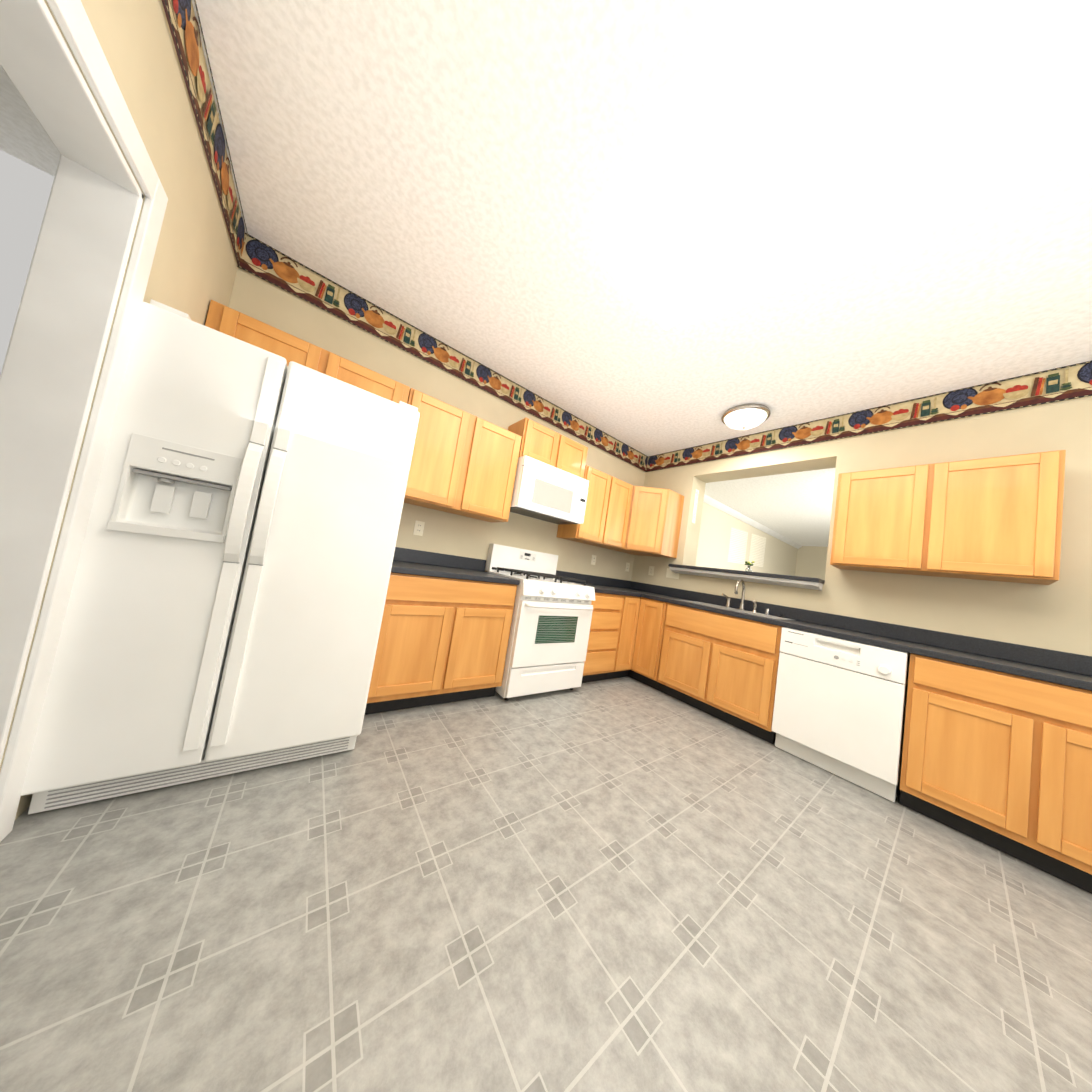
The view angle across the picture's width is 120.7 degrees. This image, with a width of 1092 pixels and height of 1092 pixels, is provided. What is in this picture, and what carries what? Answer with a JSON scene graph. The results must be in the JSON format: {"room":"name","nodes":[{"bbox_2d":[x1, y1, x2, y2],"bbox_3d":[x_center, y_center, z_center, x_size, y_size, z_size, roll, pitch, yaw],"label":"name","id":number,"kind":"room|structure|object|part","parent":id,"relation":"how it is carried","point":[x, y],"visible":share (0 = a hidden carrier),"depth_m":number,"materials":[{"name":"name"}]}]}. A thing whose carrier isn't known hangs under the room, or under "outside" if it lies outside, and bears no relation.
{"room":"kitchen","nodes":[
{"label":"kitchen","id":0,"kind":"room"},
{"bbox_2d":[0,0,237,819],"bbox_3d":[-0.272,-0.398,-0.670,0.150,2.740,6.000,11,-4,-37],"label":"wall","id":1,"kind":"structure","parent":0,"point":[193,271],"depth_m":1.09,"materials":[{"name":"paint"}]},
{"bbox_2d":[0,0,167,841],"bbox_3d":[-1.241,-0.159,0.561,0.168,2.125,1.039,11,-4,-37],"label":"door frame","id":2,"kind":"structure","parent":1,"relation":"attached to","point":[50,372],"depth_m":0.91,"materials":[{"name":"white paint"}]},
{"bbox_2d":[160,0,247,268],"bbox_3d":[-0.859,-1.693,0.585,0.011,0.230,3.180,11,-4,-37],"label":"trim","id":3,"kind":"structure","parent":1,"relation":"attached to","point":[182,23],"depth_m":1.22,"materials":[{"name":"multicoloured paper"}]},
{"bbox_2d":[229,268,645,580],"bbox_3d":[-0.466,-0.187,3.194,4.520,2.740,0.400,11,-4,-37],"label":"wall","id":4,"kind":"structure","parent":0,"point":[252,296],"depth_m":2.62,"materials":[{"name":"paint"}]},
{"bbox_2d":[205,300,409,402],"bbox_3d":[-1.434,-0.999,1.970,0.967,0.367,0.326,11,-4,-37],"label":"upper cabinet","id":5,"kind":"object","parent":4,"relation":"attached to","point":[222,318],"visible":0.42,"depth_m":1.78,"materials":[{"name":"brown wood"}]},
{"bbox_2d":[413,520,424,535],"bbox_3d":[-1.029,-0.139,2.521,0.072,0.116,0.008,11,-4,-37],"label":"electrical outlet","id":6,"kind":"object","parent":4,"relation":"attached to","point":[419,528],"visible":1,"depth_m":2.52,"materials":[{"name":"plastic"}]},
{"bbox_2d":[237,233,648,471],"bbox_3d":[-0.209,-1.438,3.062,4.070,0.230,0.011,11,-4,-37],"label":"wallpaper","id":7,"kind":"object","parent":4,"relation":"attached to","point":[259,259],"depth_m":2.40,"materials":[{"name":"multicoloured paper"}]},
{"bbox_2d":[404,388,521,521],"bbox_3d":[-0.715,-0.655,2.525,0.925,0.759,0.326,11,-4,-37],"label":"upper cabinet","id":8,"kind":"object","parent":4,"relation":"attached to","point":[463,463],"visible":0.94,"depth_m":2.39,"materials":[{"name":"brown wood"}]},
{"bbox_2d":[508,418,587,478],"bbox_3d":[0.016,-0.892,3.058,0.773,0.358,0.326,11,-4,-37],"label":"upper cabinet","id":9,"kind":"object","parent":4,"relation":"attached to","point":[542,443],"visible":0.67,"depth_m":2.88,"materials":[{"name":"brown wood"}]},
{"bbox_2d":[510,455,588,524],"bbox_3d":[-0.009,-0.492,2.985,0.768,0.442,0.448,11,-4,-37],"label":"microwave","id":10,"kind":"object","parent":9,"relation":"attached to","point":[538,465],"depth_m":2.80,"materials":[{"name":"plastic"}]},
{"bbox_3d":[0.039,-0.455,2.816,0.652,0.346,0.042,11,-4,-37],"label":"mounted microwave door","id":11,"kind":"part","parent":10,"relation":"part of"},
{"bbox_3d":[0.292,-0.371,2.967,0.022,0.204,0.049,11,-4,-37],"label":"mounted microwave handle","id":12,"kind":"part","parent":10,"relation":"part of","materials":[{"name":"white plastic"}]},
{"bbox_2d":[591,555,595,564],"bbox_3d":[0.573,0.174,3.733,0.072,0.116,0.008,11,-4,-37],"label":"electrical outlet","id":13,"kind":"object","parent":4,"relation":"attached to","point":[593,560],"visible":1,"depth_m":3.73,"materials":[{"name":"plastic"}]},
{"bbox_2d":[557,465,632,548],"bbox_3d":[0.570,-0.396,3.498,0.767,0.759,0.326,11,-4,-37],"label":"upper cabinet","id":14,"kind":"object","parent":4,"relation":"attached to","point":[606,515],"visible":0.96,"depth_m":3.34,"materials":[{"name":"brown wood"}]},
{"bbox_2d":[625,562,629,571],"bbox_3d":[1.082,0.286,4.120,0.072,0.116,0.008,11,-4,-37],"label":"electrical outlet","id":15,"kind":"object","parent":4,"relation":"attached to","point":[627,566],"visible":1,"depth_m":4.11,"materials":[{"name":"plastic"}]},
{"bbox_2d":[0,676,1091,1091],"bbox_3d":[3.190,1.759,2.279,14.500,0.100,6.400,11,-4,-37],"label":"floor","id":16,"kind":"structure","parent":0,"point":[622,884],"depth_m":0.92,"materials":[{"name":"tile"}]},
{"bbox_2d":[21,299,419,813],"bbox_3d":[-1.388,0.062,1.609,0.932,1.771,0.936,11,-4,-37],"label":"refrigerator","id":17,"kind":"object","parent":16,"relation":"on","point":[71,796],"depth_m":1.20,"materials":[{"name":"white plastic"}]},
{"bbox_3d":[-1.381,-0.002,1.162,0.390,1.646,0.085,11,-4,-37],"label":"refrigerator door","id":18,"kind":"part","parent":17,"relation":"part of","materials":[{"name":"white metal"}]},
{"bbox_3d":[-1.339,-0.198,1.147,0.274,0.335,0.072,11,-4,-37],"label":"refrigerator panel","id":19,"kind":"part","parent":17,"relation":"part of","materials":[{"name":"white plastic"}]},
{"bbox_3d":[-1.179,0.014,1.222,0.117,1.545,0.070,11,-4,-37],"label":"refrigerator handle","id":20,"kind":"part","parent":17,"relation":"part of","materials":[{"name":"white plastic"}]},
{"bbox_3d":[-1.012,0.073,1.442,0.535,1.646,0.085,11,-4,-37],"label":"refrigerator door","id":21,"kind":"part","parent":17,"relation":"part of","materials":[{"name":"white metal"}]},
{"bbox_2d":[365,572,516,714],"bbox_3d":[-0.830,0.647,2.320,0.941,0.872,0.626,11,-4,-37],"label":"base cabinet","id":22,"kind":"object","parent":16,"relation":"on","point":[441,640],"visible":0.83,"depth_m":2.04,"materials":[{"name":"brown wood"}]},
{"bbox_2d":[391,547,519,584],"bbox_3d":[-0.751,0.144,2.349,0.942,0.143,0.634,11,-4,-37],"label":"countertop","id":23,"kind":"structure","parent":22,"relation":"on","point":[405,561],"depth_m":2.43,"materials":[{"name":"grey laminate"}]},
{"bbox_2d":[485,543,594,700],"bbox_3d":[-0.089,0.637,2.789,0.772,1.177,0.744,11,-4,-37],"label":"stove","id":24,"kind":"object","parent":16,"relation":"on","point":[503,556],"depth_m":2.54,"materials":[{"name":"metal"}]},
{"bbox_3d":[-0.177,0.252,2.714,0.309,0.047,0.498,11,-4,-37],"label":"stove grate","id":25,"kind":"part","parent":24,"relation":"part of","materials":[{"name":"black metal"}]},
{"bbox_3d":[0.018,1.078,2.532,0.762,0.214,0.033,11,-4,-37],"label":"stove drawer","id":26,"kind":"part","parent":24,"relation":"part of","materials":[{"name":"white metal"}]},
{"bbox_3d":[0.076,0.718,2.550,0.762,0.496,0.042,11,-4,-37],"label":"stove door","id":27,"kind":"part","parent":24,"relation":"part of","materials":[{"name":"white metal"}]},
{"bbox_3d":[0.136,0.501,2.528,0.722,0.026,0.068,11,-4,-37],"label":"stove handle","id":28,"kind":"part","parent":24,"relation":"part of","materials":[{"name":"white metal"}]},
{"bbox_3d":[0.170,0.390,2.573,0.562,0.060,0.050,11,-4,-37],"label":"stove knob","id":29,"kind":"part","parent":24,"relation":"part of","materials":[{"name":"white plastic"}]},
{"bbox_3d":[0.099,0.308,2.923,0.309,0.047,0.498,11,-4,-37],"label":"stove grate","id":30,"kind":"part","parent":24,"relation":"part of","materials":[{"name":"black metal"}]},
{"bbox_2d":[582,593,622,682],"bbox_3d":[0.348,0.885,3.212,0.487,0.872,0.626,11,-4,-37],"label":"base cabinet","id":31,"kind":"object","parent":16,"relation":"on","point":[602,642],"visible":0.5,"depth_m":2.98,"materials":[{"name":"brown wood"}]},
{"bbox_2d":[606,595,666,690],"bbox_3d":[0.979,1.000,3.507,0.888,0.872,0.918,11,-4,-37],"label":"base cabinet","id":32,"kind":"object","parent":16,"relation":"on","point":[639,639],"visible":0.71,"depth_m":3.17,"materials":[{"name":"brown wood"}]},
{"bbox_2d":[556,570,642,596],"bbox_3d":[0.526,0.401,3.313,0.736,0.143,0.639,11,-4,-37],"label":"countertop","id":33,"kind":"structure","parent":32,"relation":"on","point":[605,585],"depth_m":3.65,"materials":[{"name":"grey laminate"}]},
{"bbox_2d":[643,583,1091,690],"bbox_3d":[1.864,0.567,2.661,0.644,0.143,3.297,11,-4,-37],"label":"countertop","id":34,"kind":"structure","parent":32,"relation":"on","point":[1063,668],"depth_m":2.04,"materials":[{"name":"grey laminate"}]},
{"bbox_2d":[675,593,792,625],"bbox_3d":[1.720,0.615,2.895,0.459,0.308,0.856,11,-4,-37],"label":"sink","id":35,"kind":"object","parent":34,"relation":"in","point":[742,611],"depth_m":2.93,"materials":[{"name":"metal"}]},
{"bbox_3d":[1.785,0.545,3.071,0.128,0.128,0.053,11,-4,-37],"label":"faucet handle","id":36,"kind":"part","parent":35,"relation":"part of","materials":[{"name":"silver metal"}]},
{"bbox_2d":[752,600,756,612],"bbox_3d":[1.948,0.566,2.900,0.061,0.114,0.044,11,-4,-37],"label":"sprayer","id":37,"kind":"object","parent":35,"relation":"on","point":[754,606],"visible":1,"depth_m":2.89,"materials":[{"name":"silver metal"}]},
{"bbox_2d":[734,579,744,609],"bbox_3d":[1.842,0.466,2.954,0.211,0.287,0.060,11,-4,-37],"label":"faucet","id":38,"kind":"object","parent":34,"relation":"on","point":[741,606],"visible":1,"depth_m":2.98,"materials":[{"name":"silver metal"}]},
{"bbox_2d":[657,603,782,743],"bbox_3d":[1.639,1.061,2.839,0.626,0.872,0.938,11,-4,-37],"label":"base cabinet","id":39,"kind":"object","parent":16,"relation":"on","point":[723,667],"visible":0.88,"depth_m":2.58,"materials":[{"name":"brown wood"}]},
{"bbox_2d":[772,627,909,801],"bbox_3d":[2.090,1.091,2.202,0.656,0.870,0.604,11,-4,-37],"label":"dishwasher","id":40,"kind":"object","parent":16,"relation":"on","point":[846,724],"depth_m":1.98,"materials":[{"name":"white plastic"}]},
{"bbox_3d":[1.891,0.698,2.048,0.036,0.136,0.526,11,-4,-37],"label":"dishwasher panel","id":41,"kind":"part","parent":40,"relation":"part of","materials":[{"name":"white plastic"}]},
{"bbox_3d":[1.922,0.706,2.056,0.053,0.178,0.604,11,-4,-37],"label":"dishwasher front","id":42,"kind":"part","parent":40,"relation":"part of","materials":[{"name":"white plastic"}]},
{"bbox_2d":[900,653,1091,893],"bbox_3d":[2.535,1.124,1.640,0.626,0.872,0.811,11,-4,-37],"label":"base cabinet","id":43,"kind":"object","parent":16,"relation":"on","point":[1000,761],"visible":1,"depth_m":1.53,"materials":[{"name":"brown wood"}]},
{"bbox_2d":[0,0,1091,546],"bbox_3d":[3.622,-1.042,2.454,14.500,0.100,6.400,11,-4,-37],"label":"ceiling","id":44,"kind":"structure","parent":0,"point":[488,182],"depth_m":1.43,"materials":[{"name":"white paint"}]},
{"bbox_2d":[721,404,770,429],"bbox_3d":[1.858,-1.163,2.911,0.392,0.140,0.392,11,-4,-37],"label":"dome ceiling light","id":45,"kind":"object","parent":44,"relation":"attached to","point":[744,416],"visible":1,"depth_m":2.82,"materials":[{"name":"white glass"}]},
{"bbox_2d":[695,502,797,575],"bbox_3d":[4.241,0.771,6.916,7.630,2.740,0.150,11,-4,-37],"label":"wall","id":46,"kind":"structure","parent":0,"point":[727,541],"depth_m":6.70,"materials":[{"name":"paint"}]},
{"bbox_2d":[703,494,801,548],"bbox_3d":[4.475,-0.538,6.872,7.530,0.090,0.090,11,-4,-37],"label":"crown molding","id":47,"kind":"structure","parent":46,"relation":"attached to","point":[726,509],"depth_m":6.79,"materials":[{"name":"white paint"}]},
{"bbox_2d":[795,546,827,579],"bbox_3d":[9.117,1.504,6.599,0.100,2.740,6.250,11,-4,-37],"label":"wall","id":48,"kind":"structure","parent":0,"point":[811,561],"depth_m":8.85,"materials":[{"name":"paint"}]},
{"bbox_2d":[631,397,1091,655],"bbox_3d":[3.108,0.283,1.891,0.300,2.740,6.000,11,-4,-37],"label":"wall","id":49,"kind":"structure","parent":0,"point":[1056,615],"depth_m":2.17,"materials":[{"name":"paint"}]},
{"bbox_2d":[606,486,683,557],"bbox_3d":[1.197,-0.280,3.798,0.605,0.759,0.606,11,-4,-37],"label":"upper cabinet","id":50,"kind":"object","parent":49,"relation":"attached to","point":[654,522],"visible":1,"depth_m":3.58,"materials":[{"name":"brown wood"}]},
{"bbox_2d":[648,566,653,575],"bbox_3d":[1.339,0.322,3.956,0.008,0.116,0.072,11,-4,-37],"label":"electrical outlet","id":51,"kind":"object","parent":49,"relation":"attached to","point":[651,570],"visible":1,"depth_m":3.95,"materials":[{"name":"plastic"}]},
{"bbox_2d":[666,568,678,578],"bbox_3d":[1.513,0.334,3.719,0.013,0.116,0.164,11,-4,-37],"label":"double light switch","id":52,"kind":"object","parent":49,"relation":"attached to","point":[670,573],"visible":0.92,"depth_m":3.73,"materials":[{"name":"white plastic"}]},
{"bbox_2d":[692,489,698,522],"bbox_3d":[1.805,-0.473,3.757,0.065,0.405,0.008,11,-4,-37],"label":"air vent","id":53,"kind":"object","parent":49,"relation":"in","point":[695,506],"visible":1,"depth_m":3.75,"materials":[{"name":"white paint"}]},
{"bbox_2d":[669,567,822,590],"bbox_3d":[1.887,0.315,3.129,0.135,0.058,1.340,11,-4,-37],"label":"trim","id":54,"kind":"structure","parent":49,"relation":"attached to","point":[783,582],"depth_m":2.96,"materials":[{"name":"white paint"}]},
{"bbox_2d":[668,564,824,583],"bbox_3d":[2.022,0.294,3.229,0.490,0.032,1.350,11,-4,-37],"label":"ledge shelf","id":55,"kind":"object","parent":49,"relation":"attached to","point":[809,579],"visible":0.58,"depth_m":2.92,"materials":[{"name":"grey laminate"}]},
{"bbox_2d":[646,361,1091,471],"bbox_3d":[2.878,-1.011,2.275,0.011,0.230,5.000,11,-4,-37],"label":"trim","id":56,"kind":"structure","parent":49,"relation":"attached to","point":[1066,383],"depth_m":2.38,"materials":[{"name":"multicoloured paper"}]},
{"bbox_2d":[830,450,1065,584],"bbox_3d":[2.618,-0.166,2.125,0.326,0.719,0.917,11,-4,-37],"label":"upper cabinet","id":57,"kind":"object","parent":49,"relation":"attached to","point":[995,518],"depth_m":1.94,"materials":[{"name":"brown wood"}]},
{"bbox_3d":[2.073,0.246,3.183,0.064,0.071,0.064,11,-4,-37],"label":"vase","id":58,"kind":"object","parent":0,"visible":0},
{"bbox_2d":[745,561,754,565],"bbox_3d":[2.082,0.215,3.181,0.085,0.115,0.087,11,-4,-37],"label":"flowers","id":59,"kind":"object","parent":58,"relation":"in","point":[748,563],"visible":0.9,"depth_m":3.17,"materials":[{"name":"green plant"}]}
]}

